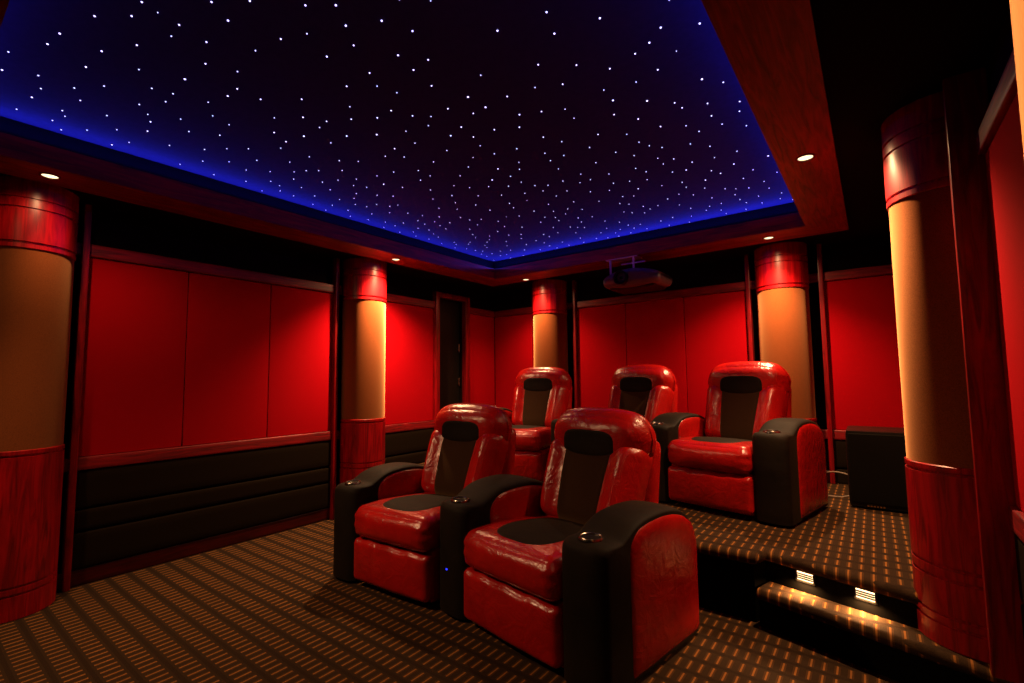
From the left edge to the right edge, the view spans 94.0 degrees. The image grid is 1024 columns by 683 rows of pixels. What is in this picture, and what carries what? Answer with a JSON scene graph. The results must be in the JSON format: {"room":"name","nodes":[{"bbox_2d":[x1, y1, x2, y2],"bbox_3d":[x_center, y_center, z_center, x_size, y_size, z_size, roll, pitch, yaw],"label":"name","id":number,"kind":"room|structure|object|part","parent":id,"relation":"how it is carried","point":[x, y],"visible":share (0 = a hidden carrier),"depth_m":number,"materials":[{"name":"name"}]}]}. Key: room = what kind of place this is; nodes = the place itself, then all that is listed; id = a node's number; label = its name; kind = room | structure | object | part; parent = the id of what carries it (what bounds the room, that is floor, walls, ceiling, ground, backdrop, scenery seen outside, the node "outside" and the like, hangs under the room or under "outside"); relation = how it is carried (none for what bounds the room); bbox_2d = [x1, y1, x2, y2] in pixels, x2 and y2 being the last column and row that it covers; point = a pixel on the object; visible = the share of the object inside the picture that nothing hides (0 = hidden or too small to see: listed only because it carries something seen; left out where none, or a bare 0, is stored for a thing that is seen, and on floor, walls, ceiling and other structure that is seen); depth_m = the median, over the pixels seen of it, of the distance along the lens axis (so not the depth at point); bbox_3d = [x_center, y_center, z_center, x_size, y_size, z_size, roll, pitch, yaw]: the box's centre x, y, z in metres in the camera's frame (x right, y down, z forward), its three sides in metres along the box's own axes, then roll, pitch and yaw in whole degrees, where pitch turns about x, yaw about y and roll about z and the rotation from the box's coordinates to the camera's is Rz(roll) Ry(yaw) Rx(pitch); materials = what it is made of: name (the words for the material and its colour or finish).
{"room":"home theater","nodes":[
{"label":"home theater","id":0,"kind":"room"},
{"bbox_2d":[57,205,494,573],"bbox_3d":[-2.539,0.184,3.372,0.100,2.700,7.730,-4,-5,37],"label":"wall","id":1,"kind":"structure","parent":0,"point":[108,229],"depth_m":3.72,"materials":[{"name":"black fabric"}]},
{"bbox_2d":[78,257,187,456],"bbox_3d":[-2.555,0.104,3.246,0.026,1.266,0.576,-4,-5,37],"label":"acoustic panel","id":2,"kind":"object","parent":1,"relation":"attached to","point":[135,343],"visible":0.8,"depth_m":3.22,"materials":[{"name":"red fabric"}]},
{"bbox_2d":[56,508,329,591],"bbox_3d":[-3.143,1.415,2.344,0.029,0.100,5.300,-4,-5,37],"label":"baseboard","id":3,"kind":"structure","parent":1,"relation":"attached to","point":[81,576],"depth_m":3.40,"materials":[{"name":"brown wood"}]},
{"bbox_2d":[71,440,330,569],"bbox_3d":[-2.182,1.151,3.638,0.038,0.601,1.770,-4,-5,37],"label":"wainscot","id":4,"kind":"structure","parent":1,"relation":"attached to","point":[106,485],"depth_m":3.44,"materials":[{"name":"fabric"}]},
{"bbox_2d":[182,273,270,445],"bbox_3d":[-2.199,0.136,3.718,0.026,1.266,0.596,-4,-5,37],"label":"acoustic panel","id":5,"kind":"object","parent":1,"relation":"attached to","point":[227,352],"visible":1,"depth_m":3.68,"materials":[{"name":"red fabric"}]},
{"bbox_2d":[63,420,434,471],"bbox_3d":[-2.813,0.752,2.830,0.044,0.080,6.400,-4,-5,37],"label":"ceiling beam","id":6,"kind":"structure","parent":1,"relation":"attached to","point":[134,457],"depth_m":3.54,"materials":[{"name":"brown wood"}]},
{"bbox_2d":[76,242,434,307],"bbox_3d":[-2.827,-0.594,2.933,0.044,0.080,6.400,-4,-5,37],"label":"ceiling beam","id":7,"kind":"structure","parent":1,"relation":"attached to","point":[100,252],"depth_m":3.65,"materials":[{"name":"brown wood"}]},
{"bbox_2d":[266,285,332,436],"bbox_3d":[-1.841,0.169,4.191,0.026,1.266,0.580,-4,-5,37],"label":"acoustic panel","id":8,"kind":"object","parent":1,"relation":"attached to","point":[301,320],"visible":1,"depth_m":4.16,"materials":[{"name":"red fabric"}]},
{"bbox_2d":[385,302,432,424],"bbox_3d":[-1.119,0.234,5.144,0.026,1.266,0.724,-4,-5,37],"label":"acoustic panel","id":9,"kind":"object","parent":1,"relation":"attached to","point":[409,328],"visible":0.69,"depth_m":5.13,"materials":[{"name":"red fabric"}]},
{"bbox_2d":[385,428,433,463],"bbox_3d":[-1.105,1.133,5.072,0.038,0.371,0.730,-4,-5,37],"label":"wainscot","id":10,"kind":"structure","parent":1,"relation":"attached to","point":[396,443],"depth_m":5.05,"materials":[{"name":"fabric"}]},
{"bbox_2d":[440,299,459,409],"bbox_3d":[-0.783,0.421,5.687,0.069,1.852,0.436,-4,-5,37],"label":"door","id":11,"kind":"structure","parent":1,"relation":"in","point":[449,310],"depth_m":5.74,"materials":[{"name":"black wood"}]},
{"bbox_2d":[432,291,469,430],"bbox_3d":[-0.711,0.394,5.647,0.065,1.910,0.580,-4,-5,37],"label":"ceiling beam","id":12,"kind":"structure","parent":1,"relation":"attached to","point":[436,296],"depth_m":5.64,"materials":[{"name":"brown wood"}]},
{"bbox_2d":[470,307,493,316],"bbox_3d":[-0.402,-0.375,6.138,0.044,0.080,0.510,-4,-5,37],"label":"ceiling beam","id":13,"kind":"structure","parent":1,"relation":"attached to","point":[475,311],"depth_m":6.12,"materials":[{"name":"brown wood"}]},
{"bbox_2d":[470,314,494,405],"bbox_3d":[-0.391,0.300,6.106,0.026,1.266,0.509,-4,-5,37],"label":"acoustic panel","id":14,"kind":"object","parent":1,"relation":"attached to","point":[482,364],"visible":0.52,"depth_m":6.11,"materials":[{"name":"red fabric"}]},
{"bbox_2d":[0,116,797,268],"bbox_3d":[-0.192,-1.084,2.915,3.192,0.170,4.148,-4,-5,37],"label":"molding","id":15,"kind":"structure","parent":0,"point":[8,126],"depth_m":3.73,"materials":[{"name":"brown wood"}]},
{"bbox_2d":[0,0,793,261],"bbox_3d":[-0.192,-1.121,2.917,3.150,0.022,4.106,-4,-5,37],"label":"ceiling panel","id":16,"kind":"object","parent":15,"relation":"attached to","point":[491,130],"visible":0.95,"depth_m":2.33,"materials":[{"name":"fabric"}]},
{"bbox_2d":[0,519,899,682],"bbox_3d":[-0.734,1.457,1.900,4.950,0.100,8.100,-4,-5,37],"label":"floor","id":17,"kind":"structure","parent":0,"point":[272,608],"depth_m":2.32,"materials":[{"name":"carpet"}]},
{"bbox_2d":[0,176,91,623],"bbox_3d":[-2.774,0.293,2.695,0.318,2.384,0.562,-4,-5,37],"label":"column","id":18,"kind":"structure","parent":17,"relation":"on","point":[39,220],"depth_m":2.65,"materials":[{"name":"brown wood"}]},
{"bbox_2d":[328,258,386,519],"bbox_3d":[-1.383,0.419,4.534,0.318,2.384,0.562,-4,-5,37],"label":"column","id":19,"kind":"structure","parent":17,"relation":"on","point":[364,283],"depth_m":4.41,"materials":[{"name":"brown wood"}]},
{"bbox_2d":[333,403,515,602],"bbox_3d":[-0.558,0.957,3.217,0.896,1.053,1.009,-4,-5,34],"label":"recliner","id":20,"kind":"object","parent":17,"relation":"on","point":[387,517],"visible":0.84,"depth_m":3.00,"materials":[{"name":"red leather"}]},
{"bbox_3d":[-0.849,1.178,3.315,0.228,0.635,0.796,-4,-5,34],"label":"armrest","id":21,"kind":"part","parent":20,"relation":"part of","materials":[{"name":"black leather"}]},
{"bbox_2d":[354,493,439,552],"bbox_3d":[-0.545,1.102,3.012,0.619,0.222,0.689,-4,-5,34],"label":"seat cushion","id":22,"kind":"object","parent":20,"relation":"on","point":[383,522],"depth_m":2.76,"materials":[{"name":"red leather"}]},
{"bbox_3d":[-0.699,1.186,3.320,0.023,0.594,0.587,-4,-5,34],"label":"panel","id":23,"kind":"part","parent":20,"relation":"part of","materials":[{"name":"red leather"}]},
{"bbox_3d":[-0.342,0.864,3.341,0.621,0.523,0.358,-4,-5,34],"label":"backrest","id":24,"kind":"part","parent":20,"relation":"part of","materials":[{"name":"red leather"}]},
{"bbox_2d":[440,407,698,682],"bbox_3d":[0.262,0.900,2.581,1.003,1.053,1.254,4,-6,-44],"label":"recliner","id":25,"kind":"object","parent":17,"relation":"on","point":[581,570],"visible":1,"depth_m":2.19,"materials":[{"name":"red leather"}]},
{"bbox_3d":[-0.089,1.134,2.840,0.796,0.635,0.346,4,-6,-44],"label":"armrest","id":26,"kind":"part","parent":25,"relation":"part of","materials":[{"name":"black leather"}]},
{"bbox_2d":[464,515,563,601],"bbox_3d":[0.188,1.050,2.429,0.689,0.222,0.640,4,-6,-44],"label":"seat cushion","id":27,"kind":"object","parent":25,"relation":"on","point":[517,557],"depth_m":2.23,"materials":[{"name":"red leather"}]},
{"bbox_3d":[0.099,1.135,2.770,0.587,0.594,0.024,4,-6,-44],"label":"panel","id":28,"kind":"part","parent":25,"relation":"part of","materials":[{"name":"red leather"}]},
{"bbox_3d":[0.454,0.807,2.705,0.358,0.523,0.642,4,-6,-44],"label":"backrest","id":29,"kind":"part","parent":25,"relation":"part of","materials":[{"name":"red leather"}]},
{"bbox_3d":[0.553,1.076,2.169,0.796,0.635,0.235,4,-6,-44],"label":"armrest","id":30,"kind":"part","parent":25,"relation":"part of","materials":[{"name":"black leather"}]},
{"bbox_3d":[0.702,1.081,2.139,0.587,0.594,0.025,4,-6,-44],"label":"panel","id":31,"kind":"part","parent":25,"relation":"part of","materials":[{"name":"red leather"}]},
{"bbox_2d":[419,462,921,628],"bbox_3d":[0.829,1.379,3.985,4.400,0.340,2.355,-4,-5,37],"label":"platform","id":32,"kind":"object","parent":17,"relation":"on","point":[845,546],"visible":0.33,"depth_m":2.51,"materials":[{"name":"carpet"}]},
{"bbox_2d":[500,367,571,480],"bbox_3d":[0.085,0.744,4.633,0.840,1.002,0.945,-3,-5,27],"label":"recliner","id":33,"kind":"object","parent":32,"relation":"on","point":[541,394],"visible":0.61,"depth_m":4.63,"materials":[{"name":"red leather"}]},
{"bbox_3d":[-0.060,0.961,4.712,0.021,0.565,0.550,-3,-5,27],"label":"panel","id":34,"kind":"part","parent":33,"relation":"part of","materials":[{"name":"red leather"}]},
{"bbox_2d":[513,427,550,450],"bbox_3d":[0.117,0.882,4.443,0.580,0.211,0.646,-3,-5,27],"label":"seat cushion","id":35,"kind":"object","parent":33,"relation":"on","point":[527,438],"depth_m":4.11,"materials":[{"name":"red leather"}]},
{"bbox_3d":[0.273,0.657,4.772,0.582,0.497,0.335,-3,-5,27],"label":"backrest","id":36,"kind":"part","parent":33,"relation":"part of","materials":[{"name":"red leather"}]},
{"bbox_2d":[532,279,578,407],"bbox_3d":[0.439,0.312,5.621,0.612,2.044,0.338,-4,-5,37],"label":"column","id":37,"kind":"structure","parent":32,"relation":"on","point":[549,296],"depth_m":5.53,"materials":[{"name":"beige paint"}]},
{"bbox_2d":[551,364,677,442],"bbox_3d":[0.894,0.698,4.130,0.840,1.002,0.945,-5,-6,43],"label":"recliner","id":38,"kind":"object","parent":32,"relation":"on","point":[650,391],"visible":0.38,"depth_m":4.13,"materials":[{"name":"red leather"}]},
{"bbox_3d":[0.642,0.910,4.264,0.213,0.604,0.746,-5,-6,43],"label":"armrest","id":39,"kind":"part","parent":38,"relation":"part of","materials":[{"name":"black leather"}]},
{"bbox_3d":[1.112,0.606,4.212,0.582,0.497,0.335,-5,-6,43],"label":"backrest","id":40,"kind":"part","parent":38,"relation":"part of","materials":[{"name":"red leather"}]},
{"bbox_2d":[650,361,827,525],"bbox_3d":[1.605,0.643,3.512,0.939,1.002,1.077,3,-6,-42],"label":"recliner","id":41,"kind":"object","parent":32,"relation":"on","point":[748,454],"visible":1,"depth_m":3.19,"materials":[{"name":"red leather"}]},
{"bbox_3d":[1.293,0.864,3.753,0.746,0.604,0.251,3,-6,-42],"label":"armrest","id":42,"kind":"part","parent":41,"relation":"part of","materials":[{"name":"black leather"}]},
{"bbox_3d":[1.443,0.868,3.709,0.550,0.565,0.021,3,-6,-42],"label":"panel","id":43,"kind":"part","parent":41,"relation":"part of","materials":[{"name":"red leather"}]},
{"bbox_2d":[668,437,753,474],"bbox_3d":[1.510,0.787,3.394,0.646,0.211,0.580,3,-6,-42],"label":"seat cushion","id":44,"kind":"object","parent":41,"relation":"on","point":[686,455],"depth_m":3.19,"materials":[{"name":"red leather"}]},
{"bbox_3d":[1.767,0.556,3.646,0.335,0.497,0.582,3,-6,-42],"label":"backrest","id":45,"kind":"part","parent":41,"relation":"part of","materials":[{"name":"red leather"}]},
{"bbox_3d":[1.836,0.813,3.151,0.746,0.604,0.213,3,-6,-42],"label":"armrest","id":46,"kind":"part","parent":41,"relation":"part of","materials":[{"name":"black leather"}]},
{"bbox_3d":[1.973,0.818,3.122,0.550,0.565,0.023,3,-6,-42],"label":"panel","id":47,"kind":"part","parent":41,"relation":"part of","materials":[{"name":"red leather"}]},
{"bbox_2d":[744,241,835,483],"bbox_3d":[2.381,0.180,4.161,0.612,2.044,0.338,-4,-5,37],"label":"column","id":48,"kind":"structure","parent":32,"relation":"on","point":[781,268],"depth_m":4.06,"materials":[{"name":"brown wood"}]},
{"bbox_2d":[795,569,815,585],"bbox_3d":[1.437,1.155,2.343,0.016,0.056,0.090,3,-5,-37],"label":"step light","id":49,"kind":"object","parent":32,"relation":"attached to","point":[801,576],"visible":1,"depth_m":2.34,"materials":[{"name":"white plastic"}]},
{"bbox_2d":[827,471,847,474],"bbox_3d":[2.456,1.077,3.760,0.084,0.180,0.483,-1,-4,2],"label":"cable","id":50,"kind":"object","parent":32,"relation":"on","point":[828,471],"visible":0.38,"depth_m":3.58,"materials":[{"name":"white plastic"}]},
{"bbox_2d":[853,586,877,604],"bbox_3d":[1.586,1.138,2.145,0.016,0.056,0.090,3,-5,-37],"label":"step light","id":51,"kind":"object","parent":32,"relation":"attached to","point":[859,593],"visible":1,"depth_m":2.14,"materials":[{"name":"white plastic"}]},
{"bbox_2d":[845,426,907,511],"bbox_3d":[2.606,0.876,3.328,0.430,0.524,0.424,-4,-5,37],"label":"subwoofer","id":52,"kind":"object","parent":32,"relation":"on","point":[876,463],"visible":0.6,"depth_m":3.20,"materials":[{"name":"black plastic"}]},
{"bbox_2d":[756,581,1013,682],"bbox_3d":[1.629,1.304,2.090,0.300,0.185,0.959,3,-5,-37],"label":"carpeted step","id":53,"kind":"structure","parent":17,"relation":"on","point":[899,652],"depth_m":2.05,"materials":[{"name":"carpet"}]},
{"bbox_2d":[881,67,1023,682],"bbox_3d":[1.832,0.101,2.023,0.308,2.199,0.612,-4,-5,37],"label":"column","id":54,"kind":"structure","parent":53,"relation":"on","point":[959,469],"depth_m":1.84,"materials":[{"name":"brown wood"}]},
{"bbox_2d":[1009,0,1023,153],"bbox_3d":[0.474,0.070,0.221,0.308,2.384,0.612,-4,-5,37],"label":"column","id":55,"kind":"structure","parent":17,"relation":"on","point":[1016,6],"depth_m":0.34,"materials":[{"name":"brown wood"}]},
{"bbox_2d":[0,0,1009,292],"bbox_3d":[-0.752,-1.120,2.109,4.610,0.300,7.730,-4,-5,37],"label":"ceiling","id":56,"kind":"structure","parent":0,"point":[878,58],"depth_m":1.88,"materials":[{"name":"black paint"}]},
{"bbox_2d":[0,0,9,26],"bbox_3d":[-1.481,-1.062,1.226,3.539,0.115,0.292,-4,-5,37],"label":"ceiling beam","id":57,"kind":"structure","parent":56,"relation":"attached to","point":[3,3],"depth_m":1.42,"materials":[{"name":"brown wood"}]},
{"bbox_2d":[0,132,494,285],"bbox_3d":[-1.492,-0.858,3.900,0.290,0.115,4.560,-4,-5,37],"label":"ceiling beam","id":58,"kind":"structure","parent":56,"relation":"attached to","point":[20,157],"depth_m":3.08,"materials":[{"name":"brown wood"}]},
{"bbox_2d":[39,172,60,179],"bbox_3d":[-2.483,-0.888,2.568,0.086,0.008,0.086,-4,-5,37],"label":"recessed light","id":59,"kind":"object","parent":58,"relation":"attached to","point":[43,174],"visible":1,"depth_m":2.56,"materials":[{"name":"silver metal"}]},
{"bbox_2d":[493,212,845,285],"bbox_3d":[1.082,-0.830,4.614,3.539,0.115,0.320,-4,-5,37],"label":"ceiling beam","id":60,"kind":"structure","parent":56,"relation":"attached to","point":[788,226],"depth_m":4.23,"materials":[{"name":"brown wood"}]},
{"bbox_2d":[603,255,671,293],"bbox_3d":[1.167,-0.633,4.508,0.560,0.294,0.465,-4,-5,37],"label":"projector","id":61,"kind":"object","parent":60,"relation":"hanging from","point":[633,280],"visible":1,"depth_m":4.38,"materials":[{"name":"black plastic"}]},
{"bbox_3d":[0.938,-0.693,4.543,0.020,0.165,0.020,-4,-5,37],"label":"ceiling post","id":62,"kind":"part","parent":61,"relation":"part of","materials":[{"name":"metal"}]},
{"bbox_3d":[1.055,-0.775,4.514,0.310,0.008,0.125,-4,-5,37],"label":"mounting plate","id":63,"kind":"part","parent":61,"relation":"part of","materials":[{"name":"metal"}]},
{"bbox_2d":[763,236,774,239],"bbox_3d":[2.075,-0.837,3.862,0.086,0.008,0.086,-4,-5,37],"label":"recessed light","id":64,"kind":"object","parent":60,"relation":"attached to","point":[767,237],"visible":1,"depth_m":3.85,"materials":[{"name":"silver metal"}]},
{"bbox_2d":[701,0,848,229],"bbox_3d":[1.114,-1.034,1.940,0.256,0.115,4.560,-4,-5,37],"label":"ceiling beam","id":65,"kind":"structure","parent":56,"relation":"attached to","point":[771,48],"depth_m":1.85,"materials":[{"name":"brown wood"}]},
{"bbox_2d":[796,153,814,161],"bbox_3d":[1.502,-0.939,2.445,0.086,0.008,0.086,-4,-5,37],"label":"recessed light","id":66,"kind":"object","parent":65,"relation":"attached to","point":[806,157],"visible":1,"depth_m":2.44,"materials":[{"name":"silver metal"}]},
{"bbox_2d":[494,235,892,469],"bbox_3d":[1.559,0.270,5.056,4.610,2.700,0.100,-4,-5,37],"label":"wall","id":67,"kind":"structure","parent":0,"point":[875,251],"depth_m":4.50,"materials":[{"name":"black fabric"}]},
{"bbox_2d":[495,314,532,410],"bbox_3d":[0.041,0.296,6.119,0.644,1.266,0.026,-4,-5,37],"label":"acoustic panel","id":68,"kind":"object","parent":67,"relation":"attached to","point":[513,334],"visible":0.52,"depth_m":6.15,"materials":[{"name":"red fabric"}]},
{"bbox_2d":[577,304,626,407],"bbox_3d":[1.011,0.230,5.389,0.604,1.266,0.026,-4,-5,37],"label":"acoustic panel","id":69,"kind":"object","parent":67,"relation":"attached to","point":[602,342],"visible":0.66,"depth_m":5.39,"materials":[{"name":"red fabric"}]},
{"bbox_2d":[626,297,687,412],"bbox_3d":[1.507,0.197,5.016,0.627,1.266,0.026,-4,-5,37],"label":"acoustic panel","id":70,"kind":"object","parent":67,"relation":"attached to","point":[655,329],"visible":0.58,"depth_m":4.99,"materials":[{"name":"red fabric"}]},
{"bbox_2d":[494,264,892,316],"bbox_3d":[1.505,-0.477,5.053,4.350,0.080,0.044,-4,-5,37],"label":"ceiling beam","id":71,"kind":"structure","parent":67,"relation":"attached to","point":[881,270],"depth_m":4.76,"materials":[{"name":"brown wood"}]},
{"bbox_2d":[684,291,748,417],"bbox_3d":[2.000,0.163,4.646,0.596,1.266,0.026,-4,-5,37],"label":"acoustic panel","id":72,"kind":"object","parent":67,"relation":"attached to","point":[716,329],"visible":0.56,"depth_m":4.68,"materials":[{"name":"red fabric"}]},
{"bbox_2d":[827,470,830,482],"bbox_3d":[1.528,1.223,4.929,4.350,0.100,0.029,-4,-5,37],"label":"baseboard","id":73,"kind":"structure","parent":67,"relation":"attached to","point":[828,474],"depth_m":4.04,"materials":[{"name":"brown wood"}]},
{"bbox_2d":[820,429,845,439],"bbox_3d":[1.519,0.869,4.950,4.350,0.080,0.044,-4,-5,37],"label":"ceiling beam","id":74,"kind":"structure","parent":67,"relation":"attached to","point":[837,434],"depth_m":4.01,"materials":[{"name":"brown wood"}]},
{"bbox_2d":[833,440,847,484],"bbox_3d":[2.978,0.997,3.841,0.665,0.371,0.038,-4,-5,37],"label":"wainscot","id":75,"kind":"structure","parent":67,"relation":"attached to","point":[840,456],"depth_m":3.99,"materials":[{"name":"fabric"}]},
{"bbox_2d":[824,275,903,429],"bbox_3d":[2.980,0.097,3.909,0.679,1.266,0.026,-4,-5,37],"label":"acoustic panel","id":76,"kind":"object","parent":67,"relation":"attached to","point":[864,367],"visible":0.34,"depth_m":3.95,"materials":[{"name":"red fabric"}]},
{"bbox_2d":[986,7,1013,103],"bbox_3d":[1.060,-0.061,0.665,0.100,2.700,7.730,-4,-5,37],"label":"wall","id":77,"kind":"structure","parent":0,"point":[1002,51],"depth_m":1.61,"materials":[{"name":"black fabric"}]},
{"bbox_2d":[976,48,1017,154],"bbox_3d":[0.992,-0.799,0.767,0.044,0.080,7.530,-4,-5,37],"label":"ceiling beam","id":78,"kind":"structure","parent":77,"relation":"attached to","point":[1006,90],"depth_m":1.49,"materials":[{"name":"brown wood"}]},
{"bbox_2d":[985,91,1023,511],"bbox_3d":[1.521,-0.080,1.391,0.026,1.266,0.834,-4,-5,37],"label":"acoustic panel","id":79,"kind":"object","parent":77,"relation":"attached to","point":[1004,156],"visible":0.97,"depth_m":1.55,"materials":[{"name":"red fabric"}]},
{"bbox_2d":[1008,506,1023,542],"bbox_3d":[1.006,0.547,0.665,0.044,0.080,7.530,-4,-5,37],"label":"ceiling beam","id":80,"kind":"structure","parent":77,"relation":"attached to","point":[1016,515],"depth_m":1.59,"materials":[{"name":"brown wood"}]},
{"bbox_2d":[1014,534,1023,638],"bbox_3d":[1.274,0.912,0.983,0.038,0.601,1.680,-4,-5,37],"label":"wainscot","id":81,"kind":"structure","parent":77,"relation":"attached to","point":[1019,545],"depth_m":1.61,"materials":[{"name":"fabric"}]}
]}

